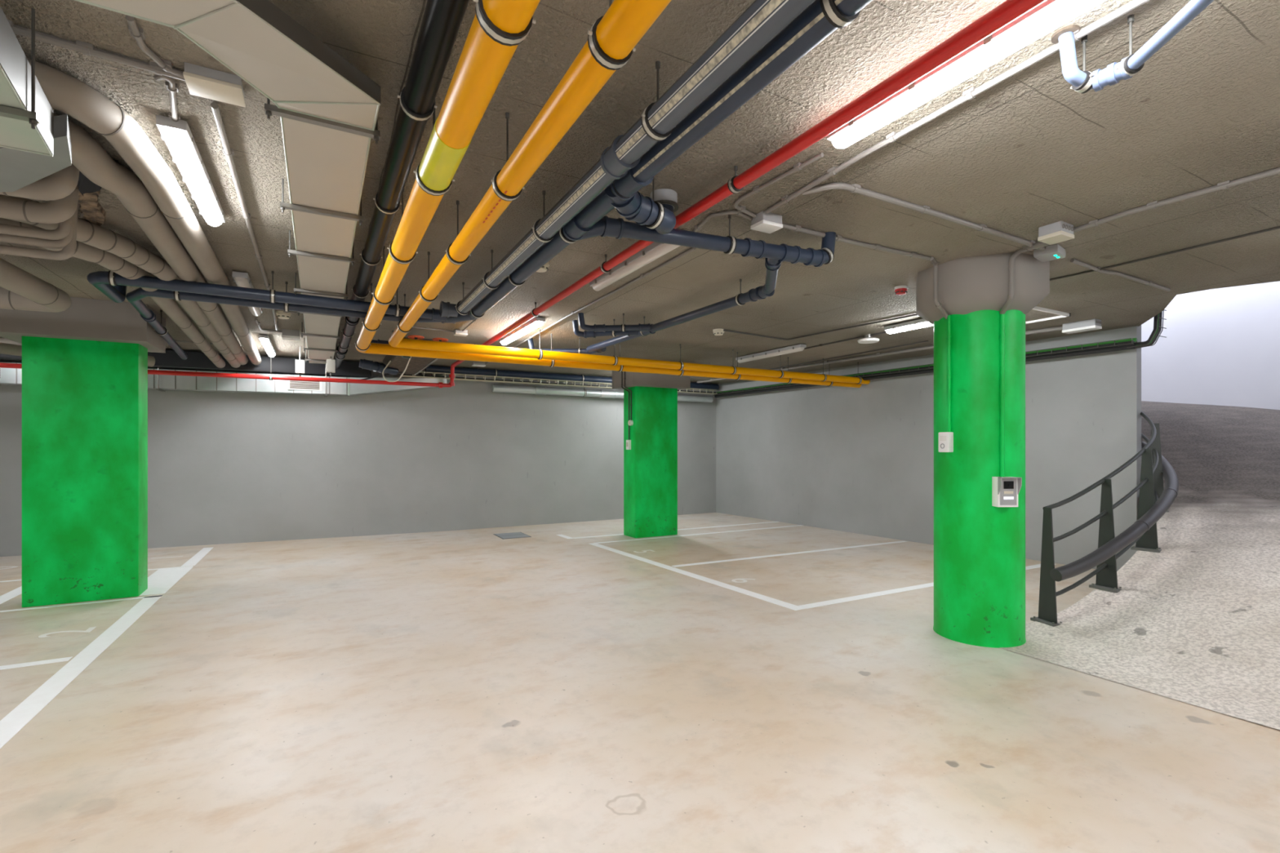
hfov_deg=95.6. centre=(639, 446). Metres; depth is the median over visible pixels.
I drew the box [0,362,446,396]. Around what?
duct
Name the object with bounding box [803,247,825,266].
socket
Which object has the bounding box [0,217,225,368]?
insulated pipe
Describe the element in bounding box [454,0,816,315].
drain pipe
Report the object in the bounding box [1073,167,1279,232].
conduit
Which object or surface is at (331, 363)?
box
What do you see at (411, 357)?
loose cable
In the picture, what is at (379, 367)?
socket
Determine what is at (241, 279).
tube light
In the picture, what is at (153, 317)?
socket
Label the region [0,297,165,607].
square column
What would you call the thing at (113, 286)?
drain pipe
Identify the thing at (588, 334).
socket
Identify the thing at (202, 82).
junction box
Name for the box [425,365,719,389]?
pipe
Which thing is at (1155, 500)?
guard rail
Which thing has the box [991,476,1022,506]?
intercom
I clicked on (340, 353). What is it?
socket
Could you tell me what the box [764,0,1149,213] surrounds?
conduit
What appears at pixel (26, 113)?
duct
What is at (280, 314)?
smoke detector
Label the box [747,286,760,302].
socket
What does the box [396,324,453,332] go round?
conduit
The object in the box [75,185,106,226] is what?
insulation
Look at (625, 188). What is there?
socket
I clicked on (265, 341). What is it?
tube light
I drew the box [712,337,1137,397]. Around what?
cable tray
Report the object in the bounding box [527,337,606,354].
branch
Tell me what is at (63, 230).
insulated pipe
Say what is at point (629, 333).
socket
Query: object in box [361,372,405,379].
loose cable
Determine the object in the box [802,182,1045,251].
conduit
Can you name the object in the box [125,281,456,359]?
drain pipe
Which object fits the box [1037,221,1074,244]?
junction box
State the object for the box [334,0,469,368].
pipe
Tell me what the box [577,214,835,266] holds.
drain pipe
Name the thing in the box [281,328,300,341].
junction box
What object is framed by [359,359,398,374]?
pipe
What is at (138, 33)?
conduit
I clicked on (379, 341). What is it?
socket
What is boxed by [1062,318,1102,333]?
emergency light
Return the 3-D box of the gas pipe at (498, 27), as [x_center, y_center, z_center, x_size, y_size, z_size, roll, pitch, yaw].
[1.954,-1.184,5.080,7.701,0.412,6.796,0,0,-29]
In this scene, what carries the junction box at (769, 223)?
attached to the ceiling
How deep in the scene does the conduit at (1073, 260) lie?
4.62 m
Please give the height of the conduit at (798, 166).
0.027 m
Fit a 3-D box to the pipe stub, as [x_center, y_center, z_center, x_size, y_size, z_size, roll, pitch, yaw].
[-1.648,-1.175,5.008,0.133,0.134,0.134,0,0,-29]
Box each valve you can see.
[407,334,424,339]
[431,337,448,342]
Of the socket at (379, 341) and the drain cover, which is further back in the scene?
the drain cover
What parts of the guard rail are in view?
plate, post, rail, plate, rail, post, rail, plate, post, post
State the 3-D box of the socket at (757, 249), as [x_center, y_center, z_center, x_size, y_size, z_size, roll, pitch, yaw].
[0.695,-1.213,3.566,0.117,0.112,0.110,0,0,-24]
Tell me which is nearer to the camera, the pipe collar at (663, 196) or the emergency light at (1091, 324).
the pipe collar at (663, 196)
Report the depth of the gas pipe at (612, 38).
2.26 m
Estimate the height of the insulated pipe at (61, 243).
0.296 m
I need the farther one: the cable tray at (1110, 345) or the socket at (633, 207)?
the cable tray at (1110, 345)
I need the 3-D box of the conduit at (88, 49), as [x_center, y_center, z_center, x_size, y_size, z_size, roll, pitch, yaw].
[-1.922,-1.376,2.015,0.582,0.032,0.047,0,0,-34]
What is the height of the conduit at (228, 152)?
0.032 m
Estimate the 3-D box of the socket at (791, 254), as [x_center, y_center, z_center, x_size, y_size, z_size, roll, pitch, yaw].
[0.942,-1.217,3.675,0.117,0.112,0.110,0,0,-24]
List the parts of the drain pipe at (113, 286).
hanger rod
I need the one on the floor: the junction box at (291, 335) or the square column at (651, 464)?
the square column at (651, 464)
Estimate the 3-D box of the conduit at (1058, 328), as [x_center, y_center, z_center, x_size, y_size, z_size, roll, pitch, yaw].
[3.045,-1.361,9.465,0.105,0.059,6.798,0,0,-33]
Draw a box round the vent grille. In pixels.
[287,380,321,391]
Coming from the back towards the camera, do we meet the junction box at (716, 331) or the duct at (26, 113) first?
the junction box at (716, 331)
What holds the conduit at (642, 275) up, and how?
attached to the ceiling
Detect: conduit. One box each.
[7,19,185,80]
[125,15,184,78]
[153,74,181,121]
[175,340,242,346]
[210,102,278,330]
[254,319,282,333]
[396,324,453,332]
[462,319,476,331]
[476,247,695,368]
[621,371,629,439]
[623,371,631,420]
[690,376,716,382]
[692,209,752,231]
[697,326,1062,382]
[723,314,916,340]
[733,152,823,217]
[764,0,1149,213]
[767,340,928,369]
[782,222,930,260]
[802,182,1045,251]
[804,331,886,349]
[929,256,947,319]
[946,315,951,431]
[999,309,1004,476]
[1000,241,1049,314]
[1049,226,1279,280]
[1070,258,1170,291]
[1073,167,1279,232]
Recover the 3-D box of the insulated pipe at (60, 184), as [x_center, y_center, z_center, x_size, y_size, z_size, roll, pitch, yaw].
[-3.819,-1.270,2.150,2.599,0.249,0.126,0,0,-29]
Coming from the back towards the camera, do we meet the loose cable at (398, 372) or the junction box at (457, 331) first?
the loose cable at (398, 372)
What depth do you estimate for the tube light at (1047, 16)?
2.00 m
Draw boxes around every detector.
[275,311,291,319]
[536,262,549,272]
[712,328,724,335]
[1033,244,1066,262]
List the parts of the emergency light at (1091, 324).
lid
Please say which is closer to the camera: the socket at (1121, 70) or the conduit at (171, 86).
the socket at (1121, 70)
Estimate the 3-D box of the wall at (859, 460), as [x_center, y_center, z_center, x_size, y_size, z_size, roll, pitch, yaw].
[3.717,0.055,10.091,0.148,2.990,7.865,0,0,-32]
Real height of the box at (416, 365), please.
0.210 m
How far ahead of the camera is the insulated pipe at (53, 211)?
2.96 m
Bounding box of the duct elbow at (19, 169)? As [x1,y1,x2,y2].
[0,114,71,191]
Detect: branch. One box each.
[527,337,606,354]
[572,319,638,337]
[577,312,651,332]
[586,257,781,352]
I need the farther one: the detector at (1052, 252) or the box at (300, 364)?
the box at (300, 364)
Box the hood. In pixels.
[997,476,1022,494]
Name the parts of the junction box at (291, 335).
lid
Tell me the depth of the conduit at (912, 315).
6.94 m
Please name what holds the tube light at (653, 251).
attached to the ceiling
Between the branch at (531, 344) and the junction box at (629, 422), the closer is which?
the branch at (531, 344)
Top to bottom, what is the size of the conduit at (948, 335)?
0.950 m
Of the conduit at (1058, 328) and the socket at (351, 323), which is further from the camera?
the conduit at (1058, 328)
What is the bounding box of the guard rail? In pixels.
[1030,411,1178,626]
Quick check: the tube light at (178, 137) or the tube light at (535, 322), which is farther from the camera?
the tube light at (535, 322)
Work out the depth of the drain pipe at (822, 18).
2.01 m
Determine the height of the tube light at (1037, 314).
0.030 m
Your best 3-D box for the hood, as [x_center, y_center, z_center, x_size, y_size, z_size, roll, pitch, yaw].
[2.697,0.293,4.233,0.150,0.130,0.040,0,0,0]
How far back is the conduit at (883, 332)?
7.56 m
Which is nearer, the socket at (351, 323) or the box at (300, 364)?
the socket at (351, 323)
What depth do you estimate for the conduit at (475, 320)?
6.55 m
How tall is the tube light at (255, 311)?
0.098 m
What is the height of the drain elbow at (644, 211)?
0.306 m
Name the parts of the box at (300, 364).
hanger rod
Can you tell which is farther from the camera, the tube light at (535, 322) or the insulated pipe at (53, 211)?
the tube light at (535, 322)
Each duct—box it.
[0,5,53,156]
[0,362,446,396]
[74,0,380,131]
[264,97,380,364]
[491,374,713,402]
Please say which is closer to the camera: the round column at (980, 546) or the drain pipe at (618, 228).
the drain pipe at (618, 228)
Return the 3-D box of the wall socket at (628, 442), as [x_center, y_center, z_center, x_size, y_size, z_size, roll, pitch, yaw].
[-0.191,-0.020,9.587,0.053,0.160,0.100,0,0,-29]
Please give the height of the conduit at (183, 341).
0.027 m
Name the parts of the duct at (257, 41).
rail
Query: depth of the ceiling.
2.94 m
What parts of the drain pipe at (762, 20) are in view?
hanger rod, hanger rod, hanger rod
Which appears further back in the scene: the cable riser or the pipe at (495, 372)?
the pipe at (495, 372)
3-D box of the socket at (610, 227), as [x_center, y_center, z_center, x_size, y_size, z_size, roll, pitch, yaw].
[-0.155,-1.201,3.189,0.107,0.111,0.110,0,0,-24]
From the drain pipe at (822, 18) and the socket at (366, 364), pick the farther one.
the socket at (366, 364)
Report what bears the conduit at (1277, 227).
attached to the ceiling
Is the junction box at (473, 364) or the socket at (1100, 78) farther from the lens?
the junction box at (473, 364)
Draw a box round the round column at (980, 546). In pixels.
[915,252,1049,648]
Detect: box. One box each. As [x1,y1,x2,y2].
[182,62,245,106]
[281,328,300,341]
[295,345,304,377]
[326,356,335,376]
[382,355,438,375]
[453,328,467,336]
[471,362,485,367]
[627,420,633,425]
[750,210,782,233]
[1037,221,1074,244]
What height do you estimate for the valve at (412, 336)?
0.210 m
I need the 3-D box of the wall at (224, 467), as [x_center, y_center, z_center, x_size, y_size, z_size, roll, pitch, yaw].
[-6.118,0.055,9.295,18.325,2.990,0.650,0,0,-26]
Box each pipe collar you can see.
[649,188,678,212]
[1051,24,1080,44]
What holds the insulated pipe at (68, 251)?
attached to the ceiling
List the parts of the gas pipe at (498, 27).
hanger rod, hanger rod, hanger rod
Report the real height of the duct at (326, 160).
0.175 m
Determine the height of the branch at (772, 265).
0.242 m
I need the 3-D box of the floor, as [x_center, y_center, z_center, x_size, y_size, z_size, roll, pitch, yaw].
[-1.871,1.624,1.936,18.600,0.252,19.200,0,0,-29]
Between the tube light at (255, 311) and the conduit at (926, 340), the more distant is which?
the conduit at (926, 340)
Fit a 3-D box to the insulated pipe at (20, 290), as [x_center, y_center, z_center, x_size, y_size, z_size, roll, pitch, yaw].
[-5.162,-1.169,2.913,2.798,0.232,2.914,0,0,-29]
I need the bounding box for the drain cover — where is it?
[493,532,531,539]
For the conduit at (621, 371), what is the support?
attached to the square column at (651, 464)
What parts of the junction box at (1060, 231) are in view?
lid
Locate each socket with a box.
[139,309,155,322]
[337,346,347,355]
[345,316,359,325]
[361,359,373,370]
[373,361,385,373]
[377,339,389,344]
[431,307,448,321]
[439,301,450,317]
[534,386,546,395]
[562,216,595,240]
[583,330,595,337]
[593,324,605,332]
[600,134,640,179]
[600,215,624,239]
[610,168,653,200]
[610,191,642,217]
[625,192,654,225]
[626,330,638,336]
[626,440,631,449]
[638,323,649,331]
[639,324,655,336]
[741,237,766,258]
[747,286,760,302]
[755,285,774,299]
[764,257,781,271]
[778,243,801,263]
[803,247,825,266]
[938,431,953,452]
[1091,62,1116,92]
[1110,57,1132,85]
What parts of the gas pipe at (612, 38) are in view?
hanger rod, hanger rod, hanger rod, hanger rod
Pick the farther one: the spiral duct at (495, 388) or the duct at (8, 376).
the spiral duct at (495, 388)
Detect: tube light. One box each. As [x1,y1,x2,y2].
[155,115,225,226]
[231,271,253,288]
[247,306,262,315]
[258,334,275,357]
[499,316,545,345]
[589,241,679,291]
[735,343,806,363]
[826,0,1106,148]
[884,318,933,333]
[1025,306,1070,324]
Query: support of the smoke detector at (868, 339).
attached to the ceiling
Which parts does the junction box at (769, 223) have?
lid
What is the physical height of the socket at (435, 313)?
0.111 m
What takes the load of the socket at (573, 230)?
attached to the drain pipe at (822, 18)
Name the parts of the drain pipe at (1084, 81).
hanger rod, hanger rod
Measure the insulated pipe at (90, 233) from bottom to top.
0.224 m
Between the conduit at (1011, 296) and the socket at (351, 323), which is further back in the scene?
the socket at (351, 323)
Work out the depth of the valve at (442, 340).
7.08 m
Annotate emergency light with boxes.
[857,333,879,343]
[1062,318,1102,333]
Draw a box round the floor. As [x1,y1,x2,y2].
[0,512,1279,852]
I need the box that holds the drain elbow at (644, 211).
[604,178,675,234]
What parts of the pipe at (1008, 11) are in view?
hanger rod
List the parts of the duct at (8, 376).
hanger rod, hanger rod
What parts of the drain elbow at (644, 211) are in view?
hanger rod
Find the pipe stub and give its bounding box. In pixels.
[439,301,457,317]
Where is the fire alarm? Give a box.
[894,284,907,295]
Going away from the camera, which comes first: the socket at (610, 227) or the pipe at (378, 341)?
the socket at (610, 227)
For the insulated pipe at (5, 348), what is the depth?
6.32 m
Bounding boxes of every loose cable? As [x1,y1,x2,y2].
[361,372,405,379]
[382,356,411,382]
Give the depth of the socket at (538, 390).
10.87 m
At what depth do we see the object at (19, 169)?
2.33 m
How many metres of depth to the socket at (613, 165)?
2.34 m
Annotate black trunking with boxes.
[0,350,371,377]
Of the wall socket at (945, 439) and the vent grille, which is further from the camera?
the vent grille
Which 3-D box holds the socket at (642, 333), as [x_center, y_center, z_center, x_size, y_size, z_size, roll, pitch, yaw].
[0.083,-1.230,6.168,0.104,0.105,0.177,0,0,-32]
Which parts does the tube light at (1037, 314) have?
panel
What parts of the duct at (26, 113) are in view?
hanger rod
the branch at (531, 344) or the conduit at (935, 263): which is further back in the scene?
the branch at (531, 344)
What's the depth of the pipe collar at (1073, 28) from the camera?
1.93 m
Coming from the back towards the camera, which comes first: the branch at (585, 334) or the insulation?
the branch at (585, 334)
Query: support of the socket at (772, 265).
attached to the branch at (772, 265)
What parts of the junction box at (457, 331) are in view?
lid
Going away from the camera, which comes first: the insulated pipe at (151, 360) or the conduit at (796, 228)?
the conduit at (796, 228)
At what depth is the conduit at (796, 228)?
3.93 m
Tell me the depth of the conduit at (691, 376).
11.69 m
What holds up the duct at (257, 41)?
hanging from the ceiling
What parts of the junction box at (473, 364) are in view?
lid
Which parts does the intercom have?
plate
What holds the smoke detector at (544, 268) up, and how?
attached to the ceiling
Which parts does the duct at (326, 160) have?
hanger rod, hanger rod, hanger rod, hanger rod, hanger rod, hanger rod, hanger rod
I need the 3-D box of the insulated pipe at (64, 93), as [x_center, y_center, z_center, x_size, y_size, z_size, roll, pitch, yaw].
[-4.561,-1.291,4.912,1.980,0.188,7.492,0,0,-29]
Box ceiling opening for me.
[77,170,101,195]
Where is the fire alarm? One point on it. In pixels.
(899, 290)
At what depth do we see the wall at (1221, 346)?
10.28 m
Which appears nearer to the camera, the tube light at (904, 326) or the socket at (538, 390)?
the tube light at (904, 326)
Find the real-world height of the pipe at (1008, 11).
0.466 m
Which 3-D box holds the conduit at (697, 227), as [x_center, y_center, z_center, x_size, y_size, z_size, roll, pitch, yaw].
[0.440,-1.376,3.599,0.501,0.027,0.243,0,0,38]
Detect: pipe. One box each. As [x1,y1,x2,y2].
[0,0,1046,387]
[0,163,79,200]
[0,187,79,223]
[0,194,240,368]
[0,202,78,260]
[0,213,74,248]
[0,215,72,239]
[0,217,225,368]
[0,257,71,311]
[0,337,155,367]
[0,342,22,355]
[26,57,261,364]
[53,112,248,364]
[86,270,448,321]
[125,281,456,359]
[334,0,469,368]
[354,0,862,387]
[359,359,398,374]
[370,330,393,344]
[388,0,870,384]
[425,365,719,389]
[446,0,872,323]
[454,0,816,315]
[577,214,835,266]
[1057,0,1213,93]
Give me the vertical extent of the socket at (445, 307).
0.134 m
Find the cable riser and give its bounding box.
[1117,309,1166,348]
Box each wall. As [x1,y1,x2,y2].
[0,359,715,556]
[715,324,1141,571]
[1141,280,1279,409]
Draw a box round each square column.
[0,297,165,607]
[612,370,690,537]
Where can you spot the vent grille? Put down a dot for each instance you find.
(292, 385)
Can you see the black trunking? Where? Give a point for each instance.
(169, 359)
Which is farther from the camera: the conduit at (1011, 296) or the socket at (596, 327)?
the socket at (596, 327)
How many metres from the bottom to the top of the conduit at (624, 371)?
0.930 m
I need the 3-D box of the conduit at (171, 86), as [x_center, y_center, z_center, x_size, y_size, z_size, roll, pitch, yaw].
[-1.888,-1.376,2.350,0.065,0.027,0.466,0,0,-31]
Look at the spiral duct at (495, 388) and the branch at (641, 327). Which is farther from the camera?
the spiral duct at (495, 388)
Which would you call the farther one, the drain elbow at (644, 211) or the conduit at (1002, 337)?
the conduit at (1002, 337)
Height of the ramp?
3.394 m
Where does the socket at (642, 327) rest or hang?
attached to the branch at (641, 327)
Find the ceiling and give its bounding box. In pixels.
[0,0,1279,384]
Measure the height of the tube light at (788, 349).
0.098 m
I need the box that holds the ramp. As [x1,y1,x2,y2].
[1000,400,1279,729]
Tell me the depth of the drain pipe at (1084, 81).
1.89 m
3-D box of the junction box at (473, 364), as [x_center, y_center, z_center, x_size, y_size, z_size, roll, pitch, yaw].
[-2.704,-1.365,9.734,0.206,0.050,0.126,0,0,-29]
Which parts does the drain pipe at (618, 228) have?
hanger rod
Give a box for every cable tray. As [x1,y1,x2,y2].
[400,371,717,394]
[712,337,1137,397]
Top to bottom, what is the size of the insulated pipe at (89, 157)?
0.200 m

